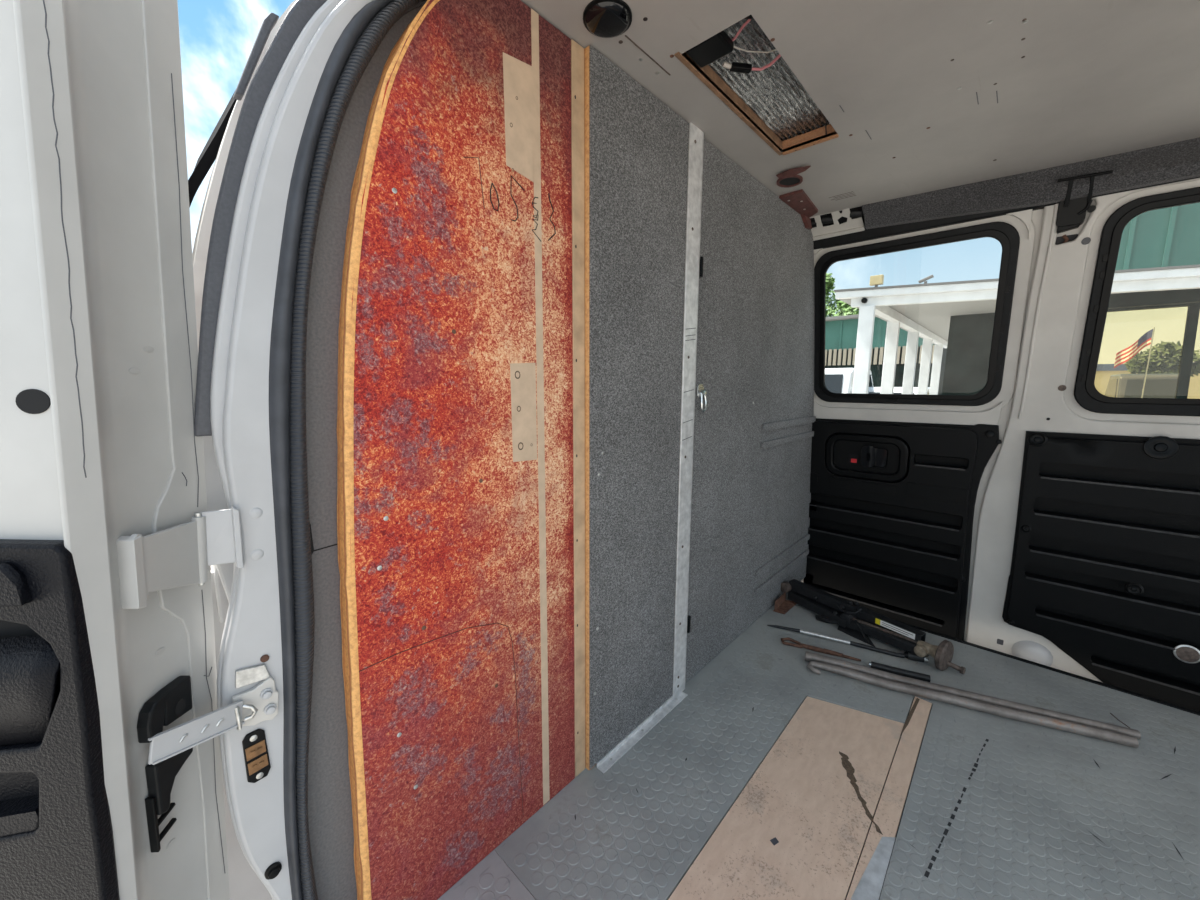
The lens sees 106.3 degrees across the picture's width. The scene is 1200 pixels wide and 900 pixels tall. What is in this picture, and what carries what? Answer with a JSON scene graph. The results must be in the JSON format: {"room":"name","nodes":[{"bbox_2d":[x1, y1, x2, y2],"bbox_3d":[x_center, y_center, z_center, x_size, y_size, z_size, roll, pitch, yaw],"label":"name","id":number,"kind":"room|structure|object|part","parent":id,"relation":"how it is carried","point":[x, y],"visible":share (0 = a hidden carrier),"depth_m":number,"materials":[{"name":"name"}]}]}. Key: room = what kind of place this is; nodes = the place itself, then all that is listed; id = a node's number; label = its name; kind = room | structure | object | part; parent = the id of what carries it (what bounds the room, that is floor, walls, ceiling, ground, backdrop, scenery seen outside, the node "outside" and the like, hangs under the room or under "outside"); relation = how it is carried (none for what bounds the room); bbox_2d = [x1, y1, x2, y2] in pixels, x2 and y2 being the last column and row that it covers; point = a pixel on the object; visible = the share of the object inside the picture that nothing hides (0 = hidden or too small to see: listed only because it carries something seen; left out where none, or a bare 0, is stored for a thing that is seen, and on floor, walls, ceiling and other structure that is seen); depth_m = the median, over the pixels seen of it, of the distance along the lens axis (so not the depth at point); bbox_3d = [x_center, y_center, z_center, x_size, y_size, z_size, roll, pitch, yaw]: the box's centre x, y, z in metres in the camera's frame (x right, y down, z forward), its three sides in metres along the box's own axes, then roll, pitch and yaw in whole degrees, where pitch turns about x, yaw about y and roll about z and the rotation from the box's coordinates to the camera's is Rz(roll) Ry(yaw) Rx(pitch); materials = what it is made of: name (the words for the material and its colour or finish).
{"room":"cargo van interior","nodes":[
{"label":"cargo van interior","id":0,"kind":"room"},
{"bbox_2d":[192,0,426,899],"bbox_3d":[-0.452,0.096,0.810,0.569,1.650,0.515,8,11,42],"label":"door frame","id":1,"kind":"structure","parent":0,"point":[268,253],"depth_m":0.51,"materials":[{"name":"paint"}]},
{"bbox_2d":[0,0,244,899],"bbox_3d":[-0.615,0.128,0.422,0.472,1.600,0.188,0,8,-2],"label":"door","id":2,"kind":"structure","parent":1,"relation":"in","point":[111,722],"depth_m":0.38,"materials":[{"name":"paint"}]},
{"bbox_2d":[0,620,59,706],"bbox_3d":[-0.533,0.191,0.392,0.185,0.127,0.013,0,8,-2],"label":"door handle","id":3,"kind":"object","parent":2,"relation":"on","point":[25,655],"depth_m":0.37,"materials":[{"name":"black plastic"}]},
{"bbox_3d":[-0.604,0.300,0.379,0.360,0.472,0.032,0,8,-2],"label":"trim","id":4,"kind":"part","parent":2,"relation":"part of","materials":[{"name":"black plastic"}]},
{"bbox_2d":[188,92,236,206],"bbox_3d":[-0.620,-0.360,0.672,0.414,0.298,0.145,8,11,42],"label":"window","id":5,"kind":"structure","parent":1,"relation":"in","point":[207,157],"depth_m":0.54,"materials":[{"name":"black"}]},
{"bbox_3d":[-0.384,-0.440,0.503,0.016,0.100,0.048,8,11,42],"label":"drip rail","id":6,"kind":"part","parent":1,"relation":"part of","materials":[{"name":"grey rubber"}]},
{"bbox_3d":[-0.393,0.350,0.515,0.003,0.062,0.022,8,11,42],"label":"contact plate","id":7,"kind":"part","parent":1,"relation":"part of","materials":[{"name":"black plastic"}]},
{"bbox_3d":[-0.270,0.156,0.630,0.034,1.585,0.323,8,11,42],"label":"ribbed seal bulb","id":8,"kind":"part","parent":1,"relation":"part of","materials":[{"name":"grey rubber"}]},
{"bbox_3d":[-0.272,0.151,0.664,0.020,1.585,0.351,8,11,42],"label":"trim","id":9,"kind":"part","parent":1,"relation":"part of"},
{"bbox_2d":[501,590,1199,899],"bbox_3d":[1.124,0.182,0.401,2.650,1.610,1.930,8,11,42],"label":"floor","id":10,"kind":"structure","parent":0,"point":[915,627],"depth_m":1.17,"materials":[{"name":"grey metal"}]},
{"bbox_2d":[337,0,574,899],"bbox_3d":[-0.195,0.025,0.678,0.034,1.330,0.397,8,11,42],"label":"bulkhead","id":11,"kind":"object","parent":10,"relation":"on","point":[455,528],"visible":1,"depth_m":0.64,"materials":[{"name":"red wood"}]},
{"bbox_2d":[437,850,534,899],"bbox_3d":[0.535,0.806,-0.018,2.185,0.006,0.200,8,11,42],"label":"rubber mat","id":12,"kind":"object","parent":10,"relation":"on","point":[491,878],"visible":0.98,"depth_m":0.72,"materials":[{"name":"grey rubber"}]},
{"bbox_2d":[685,139,815,683],"bbox_3d":[0.543,-0.084,1.431,0.033,1.330,0.958,8,11,42],"label":"door","id":13,"kind":"structure","parent":10,"relation":"on","point":[754,418],"depth_m":1.30,"materials":[{"name":"grey carpet"}]},
{"bbox_3d":[0.243,-0.143,1.095,0.004,0.035,0.028,8,11,42],"label":"pull plate","id":14,"kind":"part","parent":13,"relation":"part of","materials":[{"name":"silver metal"}]},
{"bbox_2d":[668,696,931,899],"bbox_3d":[0.436,0.674,0.877,0.240,0.005,0.921,8,11,42],"label":"plywood board","id":15,"kind":"object","parent":10,"relation":"on","point":[798,829],"visible":1,"depth_m":0.84,"materials":[{"name":"beige wood"}]},
{"bbox_2d":[770,837,778,844],"bbox_3d":[0.306,0.685,0.787,0.013,0.001,0.010,-4,9,-24],"label":"hole","id":16,"kind":"object","parent":15,"relation":"on","point":[773,840],"depth_m":0.79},
{"bbox_2d":[494,592,1199,899],"bbox_3d":[1.059,0.707,0.540,2.185,0.042,1.342,8,11,42],"label":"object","id":17,"kind":"structure","parent":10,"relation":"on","point":[997,807],"depth_m":0.89,"materials":[{"name":"grey"}]},
{"bbox_2d":[571,40,584,776],"bbox_3d":[-0.043,0.002,0.826,0.016,1.327,0.028,8,11,42],"label":"batten","id":18,"kind":"object","parent":17,"relation":"on","point":[577,51],"visible":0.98,"depth_m":0.80,"materials":[{"name":"brown"}]},
{"bbox_2d":[584,45,688,769],"bbox_3d":[0.077,-0.016,0.941,0.024,1.325,0.304,8,11,42],"label":"panel","id":19,"kind":"object","parent":17,"relation":"on","point":[636,147],"visible":1,"depth_m":0.90,"materials":[{"name":"fabric"}]},
{"bbox_2d":[597,692,686,772],"bbox_3d":[0.109,0.639,1.043,0.021,0.012,0.320,8,11,42],"label":"metal strip","id":20,"kind":"object","parent":17,"relation":"on","point":[640,731],"depth_m":1.02,"materials":[{"name":"metal"}]},
{"bbox_2d":[672,122,703,698],"bbox_3d":[0.198,-0.032,1.064,0.026,1.328,0.054,8,11,42],"label":"metal post","id":21,"kind":"object","parent":17,"relation":"on","point":[696,136],"visible":1,"depth_m":1.04,"materials":[{"name":"metal"}]},
{"bbox_3d":[0.661,0.546,1.601,0.046,0.035,0.110,8,11,42],"label":"rusty bracket","id":22,"kind":"part","parent":17,"relation":"part of","materials":[{"name":"brown metal"}]},
{"bbox_2d":[781,637,860,660],"bbox_3d":[0.658,0.596,1.350,0.216,0.014,0.039,4,9,26],"label":"strap","id":23,"kind":"object","parent":17,"relation":"on","point":[798,644],"visible":1,"depth_m":1.34,"materials":[{"name":"brown leather"}]},
{"bbox_2d":[767,625,928,662],"bbox_3d":[0.744,0.584,1.384,0.434,0.024,0.028,4,9,26],"label":"wrench","id":24,"kind":"object","parent":17,"relation":"on","point":[909,655],"visible":0.94,"depth_m":1.36,"materials":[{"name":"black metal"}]},
{"bbox_2d":[907,651,928,662],"bbox_3d":[0.916,0.597,1.299,0.053,0.024,0.039,8,11,42],"label":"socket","id":25,"kind":"object","parent":24,"relation":"attached to","point":[910,656],"depth_m":1.29,"materials":[{"name":"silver metal"}]},
{"bbox_2d":[781,579,965,673],"bbox_3d":[0.828,0.543,1.444,0.100,0.088,0.551,-5,10,-32],"label":"jack","id":26,"kind":"object","parent":17,"relation":"on","point":[859,622],"visible":0.98,"depth_m":1.42,"materials":[{"name":"black metal"}]},
{"bbox_3d":[0.755,0.545,1.558,0.038,0.030,0.222,-4,10,-28],"label":"arm","id":27,"kind":"part","parent":26,"relation":"part of","materials":[{"name":"black metal"}]},
{"bbox_3d":[0.772,0.510,1.563,0.034,0.034,0.240,-5,10,-33],"label":"arm","id":28,"kind":"part","parent":26,"relation":"part of","materials":[{"name":"black metal"}]},
{"bbox_3d":[0.805,0.517,1.461,0.080,0.029,0.020,8,12,44],"label":"link rod","id":29,"kind":"part","parent":26,"relation":"part of","materials":[{"name":"black metal"}]},
{"bbox_3d":[0.816,0.585,1.426,0.035,0.011,0.128,-5,10,-32],"label":"plate","id":30,"kind":"part","parent":26,"relation":"part of","materials":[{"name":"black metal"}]},
{"bbox_3d":[0.818,0.567,1.405,0.006,0.043,0.071,0,8,-3],"label":"link rod","id":31,"kind":"part","parent":26,"relation":"part of","materials":[{"name":"black metal"}]},
{"bbox_3d":[0.864,0.567,1.393,0.038,0.036,0.213,-5,10,-33],"label":"arm","id":32,"kind":"part","parent":26,"relation":"part of","materials":[{"name":"black metal"}]},
{"bbox_3d":[0.876,0.552,1.366,0.229,0.018,0.052,8,11,42],"label":"screw rod","id":33,"kind":"part","parent":26,"relation":"part of","materials":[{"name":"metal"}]},
{"bbox_3d":[0.876,0.533,1.405,0.032,0.032,0.235,-5,10,-30],"label":"arm","id":34,"kind":"part","parent":26,"relation":"part of","materials":[{"name":"black metal"}]},
{"bbox_2d":[869,661,930,681],"bbox_3d":[0.822,0.609,1.238,0.141,0.018,0.019,4,9,26],"label":"bar","id":35,"kind":"object","parent":17,"relation":"on","point":[898,671],"visible":0.94,"depth_m":1.23,"materials":[{"name":"metal"}]},
{"bbox_2d":[807,661,1138,747],"bbox_3d":[0.879,0.622,1.128,0.659,0.023,0.039,4,9,24],"label":"pipe","id":36,"kind":"object","parent":17,"relation":"on","point":[1089,731],"visible":1,"depth_m":1.09,"materials":[{"name":"metal"}]},
{"bbox_2d":[805,651,1140,738],"bbox_3d":[0.907,0.615,1.166,0.684,0.026,0.057,4,9,24],"label":"pipe","id":37,"kind":"object","parent":17,"relation":"on","point":[809,656],"visible":0.83,"depth_m":1.13,"materials":[{"name":"grey metal"}]},
{"bbox_2d":[521,0,1199,216],"bbox_3d":[0.605,-0.706,0.764,3.520,0.092,1.360,8,11,42],"label":"ceiling","id":38,"kind":"structure","parent":0,"point":[919,96],"depth_m":0.81,"materials":[{"name":"white paint"}]},
{"bbox_2d":[583,0,631,37],"bbox_3d":[0.011,-0.643,0.676,0.074,0.013,0.074,8,11,42],"label":"dome camera","id":39,"kind":"object","parent":38,"relation":"attached to","point":[601,18],"visible":1,"depth_m":0.67,"materials":[{"name":"black plastic"}]},
{"bbox_2d":[674,52,838,155],"bbox_3d":[0.328,-0.687,0.867,0.139,0.030,0.456,8,11,42],"label":"frame","id":40,"kind":"object","parent":38,"relation":"attached to","point":[820,132],"visible":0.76,"depth_m":0.96,"materials":[{"name":"brown wood"}]},
{"bbox_2d":[685,15,826,134],"bbox_3d":[0.329,-0.691,0.865,0.117,0.024,0.431,8,11,42],"label":"wiring","id":41,"kind":"object","parent":40,"relation":"hanging from","point":[719,45],"visible":0.72,"depth_m":0.75,"materials":[{"name":"black plastic"}]},
{"bbox_2d":[708,19,828,140],"bbox_3d":[0.328,-0.705,0.865,0.130,0.008,0.450,8,11,42],"label":"insulation","id":42,"kind":"object","parent":40,"relation":"attached to","point":[774,93],"visible":0.68,"depth_m":0.88},
{"bbox_2d":[776,166,810,187],"bbox_3d":[0.501,-0.718,1.187,0.075,0.011,0.126,2,9,12],"label":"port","id":43,"kind":"object","parent":38,"relation":"attached to","point":[789,178],"visible":1,"depth_m":1.19,"materials":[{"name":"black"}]},
{"bbox_2d":[779,189,817,229],"bbox_3d":[0.632,-0.734,1.384,0.065,0.036,0.255,8,11,42],"label":"bracket","id":44,"kind":"object","parent":38,"relation":"attached to","point":[798,200],"visible":1,"depth_m":1.36,"materials":[{"name":"metal"}]},
{"bbox_2d":[810,206,864,240],"bbox_3d":[0.769,-0.744,1.474,0.171,0.092,0.104,8,11,42],"label":"bracket","id":45,"kind":"object","parent":38,"relation":"attached to","point":[846,221],"visible":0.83,"depth_m":1.47,"materials":[{"name":"metal"}]},
{"bbox_2d":[822,190,859,202],"bbox_3d":[0.709,-0.742,1.318,0.094,0.001,0.059,8,11,42],"label":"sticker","id":46,"kind":"object","parent":38,"relation":"attached to","point":[852,194],"visible":1,"depth_m":1.32,"materials":[{"name":"paper"}]},
{"bbox_2d":[862,137,1199,228],"bbox_3d":[1.417,-0.651,0.901,1.565,0.110,0.098,8,11,42],"label":"trim","id":47,"kind":"structure","parent":38,"relation":"attached to","point":[1180,160],"depth_m":1.15,"materials":[{"name":"grey carpet"}]},
{"bbox_2d":[813,177,1199,249],"bbox_3d":[1.367,-0.628,0.992,1.750,0.038,0.038,8,11,42],"label":"trim","id":48,"kind":"structure","parent":47,"relation":"attached to","point":[881,232],"depth_m":1.36,"materials":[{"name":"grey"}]},
{"bbox_3d":[1.582,0.097,1.092,2.320,1.720,0.249,8,11,42],"label":"wall","id":49,"kind":"structure","parent":0,"visible":0},
{"bbox_2d":[801,209,1043,640],"bbox_3d":[0.998,-0.006,1.576,0.670,1.398,0.228,8,11,42],"label":"door","id":50,"kind":"structure","parent":49,"relation":"in","point":[897,491],"depth_m":1.58,"materials":[{"name":"paint"}]},
{"bbox_3d":[0.971,0.024,1.643,0.218,0.119,0.019,8,11,42],"label":"handle dish","id":51,"kind":"part","parent":50,"relation":"part of","materials":[{"name":"black plastic"}]},
{"bbox_3d":[0.970,0.022,1.624,0.046,0.080,0.031,8,11,42],"label":"lever","id":52,"kind":"part","parent":50,"relation":"part of","materials":[{"name":"black plastic"}]},
{"bbox_2d":[873,446,887,467],"bbox_3d":[1.002,0.024,1.629,0.082,0.088,0.022,8,11,42],"label":"door handle","id":53,"kind":"object","parent":50,"relation":"on","point":[881,461],"depth_m":1.60,"materials":[{"name":"black plastic"}]},
{"bbox_3d":[1.043,0.282,1.641,0.554,0.789,0.076,8,11,42],"label":"trim panel","id":54,"kind":"part","parent":50,"relation":"part of","materials":[{"name":"black plastic"}]},
{"bbox_2d":[814,222,1019,405],"bbox_3d":[0.982,-0.407,1.473,0.537,0.514,0.129,8,11,42],"label":"window","id":55,"kind":"structure","parent":50,"relation":"attached to","point":[1008,236],"depth_m":1.39,"materials":[{"name":"rubber"}]},
{"bbox_2d":[1055,234,1077,244],"bbox_3d":[1.233,-0.554,1.189,0.043,0.023,0.008,8,11,42],"label":"hole","id":56,"kind":"object","parent":49,"relation":"attached to","point":[1061,239],"depth_m":1.18,"materials":[{"name":"grey"}]},
{"bbox_2d":[966,178,1199,711],"bbox_3d":[1.639,0.086,0.990,1.205,1.392,0.232,8,11,42],"label":"door","id":57,"kind":"structure","parent":49,"relation":"in","point":[1087,557],"depth_m":1.27,"materials":[{"name":"paint"}]},
{"bbox_2d":[1056,170,1112,233],"bbox_3d":[1.205,-0.620,1.130,0.092,0.114,0.086,8,11,42],"label":"bracket","id":58,"kind":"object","parent":57,"relation":"attached to","point":[1071,214],"depth_m":1.14,"materials":[{"name":"black metal"}]},
{"bbox_3d":[1.174,-0.643,1.127,0.009,0.057,0.035,7,11,38],"label":"arm","id":59,"kind":"part","parent":58,"relation":"part of","materials":[{"name":"black metal"}]},
{"bbox_3d":[1.202,-0.639,1.101,0.035,0.053,0.007,-8,11,-43],"label":"arm","id":60,"kind":"part","parent":58,"relation":"part of","materials":[{"name":"black metal"}]},
{"bbox_3d":[1.682,0.374,1.058,1.073,0.782,0.076,8,11,42],"label":"trim panel","id":61,"kind":"part","parent":57,"relation":"part of","materials":[{"name":"black plastic"}]},
{"bbox_2d":[1074,187,1199,416],"bbox_3d":[1.562,-0.320,0.945,0.738,0.520,0.128,8,11,42],"label":"window","id":62,"kind":"structure","parent":57,"relation":"attached to","point":[1086,395],"depth_m":1.16,"materials":[{"name":"rubber"}]},
{"label":"outside","id":63,"kind":"structure","parent":0,"visible":0},
{"bbox_3d":[10.173,-0.032,11.133,120.000,0.100,110.000,8,11,42],"label":"ground","id":64,"kind":"structure","parent":63,"visible":0},
{"bbox_2d":[826,273,858,316],"bbox_3d":[11.272,-5.603,23.830,5.650,7.236,3.131,8,11,42],"label":"tree","id":65,"kind":"object","parent":64,"relation":"on","point":[845,309],"visible":0.2,"depth_m":22.59,"materials":[{"name":"green plant"}]},
{"bbox_2d":[825,368,872,392],"bbox_3d":[7.759,-1.647,14.879,1.920,1.976,4.670,8,11,42],"label":"car","id":66,"kind":"object","parent":64,"relation":"on","point":[837,380],"visible":0.05,"depth_m":12.94,"materials":[{"name":"white"}]},
{"bbox_2d":[825,314,946,394],"bbox_3d":[9.010,-3.573,20.578,11.300,4.140,3.700,8,11,42],"label":"shed","id":67,"kind":"object","parent":64,"relation":"on","point":[840,331],"visible":0.23,"depth_m":17.32,"materials":[{"name":"metal"}]},
{"bbox_2d":[868,387,929,394],"bbox_3d":[9.820,-1.205,14.669,1.536,1.679,4.670,8,11,42],"label":"car","id":68,"kind":"object","parent":64,"relation":"on","point":[871,390],"visible":0.05,"depth_m":13.38,"materials":[{"name":"white metal"}]},
{"bbox_2d":[834,202,1199,398],"bbox_3d":[9.797,-2.415,6.662,9.036,5.920,9.511,8,11,42],"label":"building","id":69,"kind":"structure","parent":64,"relation":"on","point":[1158,263],"depth_m":6.15,"materials":[{"name":"grey paint"}]},
{"bbox_3d":[3.689,-0.711,6.399,0.180,2.582,0.100,8,11,42],"label":"post","id":70,"kind":"part","parent":69,"relation":"part of","materials":[{"name":"white wood"}]},
{"bbox_2d":[869,274,883,286],"bbox_3d":[3.759,-2.285,6.116,0.150,0.160,0.080,8,11,42],"label":"lamp","id":71,"kind":"object","parent":69,"relation":"on","point":[876,280],"visible":0.98,"depth_m":6.08,"materials":[{"name":"grey"}]},
{"bbox_3d":[5.000,-0.921,7.854,0.180,2.582,0.100,8,11,42],"label":"post","id":72,"kind":"part","parent":69,"relation":"part of","materials":[{"name":"white wood"}]},
{"bbox_3d":[6.337,-1.128,9.287,0.180,2.582,0.100,8,11,42],"label":"post","id":73,"kind":"part","parent":69,"relation":"part of","materials":[{"name":"white wood"}]},
{"bbox_3d":[7.674,-1.335,10.719,0.180,2.582,0.100,8,11,42],"label":"post","id":74,"kind":"part","parent":69,"relation":"part of","materials":[{"name":"white wood"}]},
{"bbox_2d":[918,275,933,283],"bbox_3d":[4.273,-2.226,5.901,0.156,0.110,0.080,8,11,42],"label":"lamp","id":75,"kind":"object","parent":69,"relation":"on","point":[930,276],"visible":0.97,"depth_m":5.88,"materials":[{"name":"grey metal"}]},
{"bbox_3d":[9.010,-1.542,12.151,0.180,2.582,0.100,8,11,42],"label":"post","id":76,"kind":"part","parent":69,"relation":"part of","materials":[{"name":"white wood"}]},
{"bbox_2d":[1114,327,1154,397],"bbox_3d":[13.723,-1.651,11.708,0.577,2.960,0.106,8,11,42],"label":"flag","id":77,"kind":"object","parent":64,"relation":"on","point":[1125,355],"visible":0.98,"depth_m":11.52,"materials":[{"name":"fabric"}]},
{"bbox_2d":[1105,373,1178,397],"bbox_3d":[18.696,-1.625,15.678,1.440,1.976,4.670,8,11,42],"label":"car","id":78,"kind":"object","parent":64,"relation":"on","point":[1119,385],"visible":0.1,"depth_m":14.27,"materials":[{"name":"grey metal"}]},
{"bbox_2d":[1094,362,1199,398],"bbox_3d":[35.632,-2.409,18.527,33.000,2.620,4.200,8,11,42],"label":"building","id":79,"kind":"structure","parent":64,"relation":"on","point":[1104,371],"depth_m":23.62,"materials":[{"name":"beige"}]},
{"bbox_2d":[1123,341,1199,376],"bbox_3d":[23.588,-2.871,18.860,2.335,3.383,1.435,8,11,42],"label":"tree","id":80,"kind":"object","parent":64,"relation":"on","point":[1158,364],"visible":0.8,"depth_m":18.58,"materials":[{"name":"green plant"}]}
]}

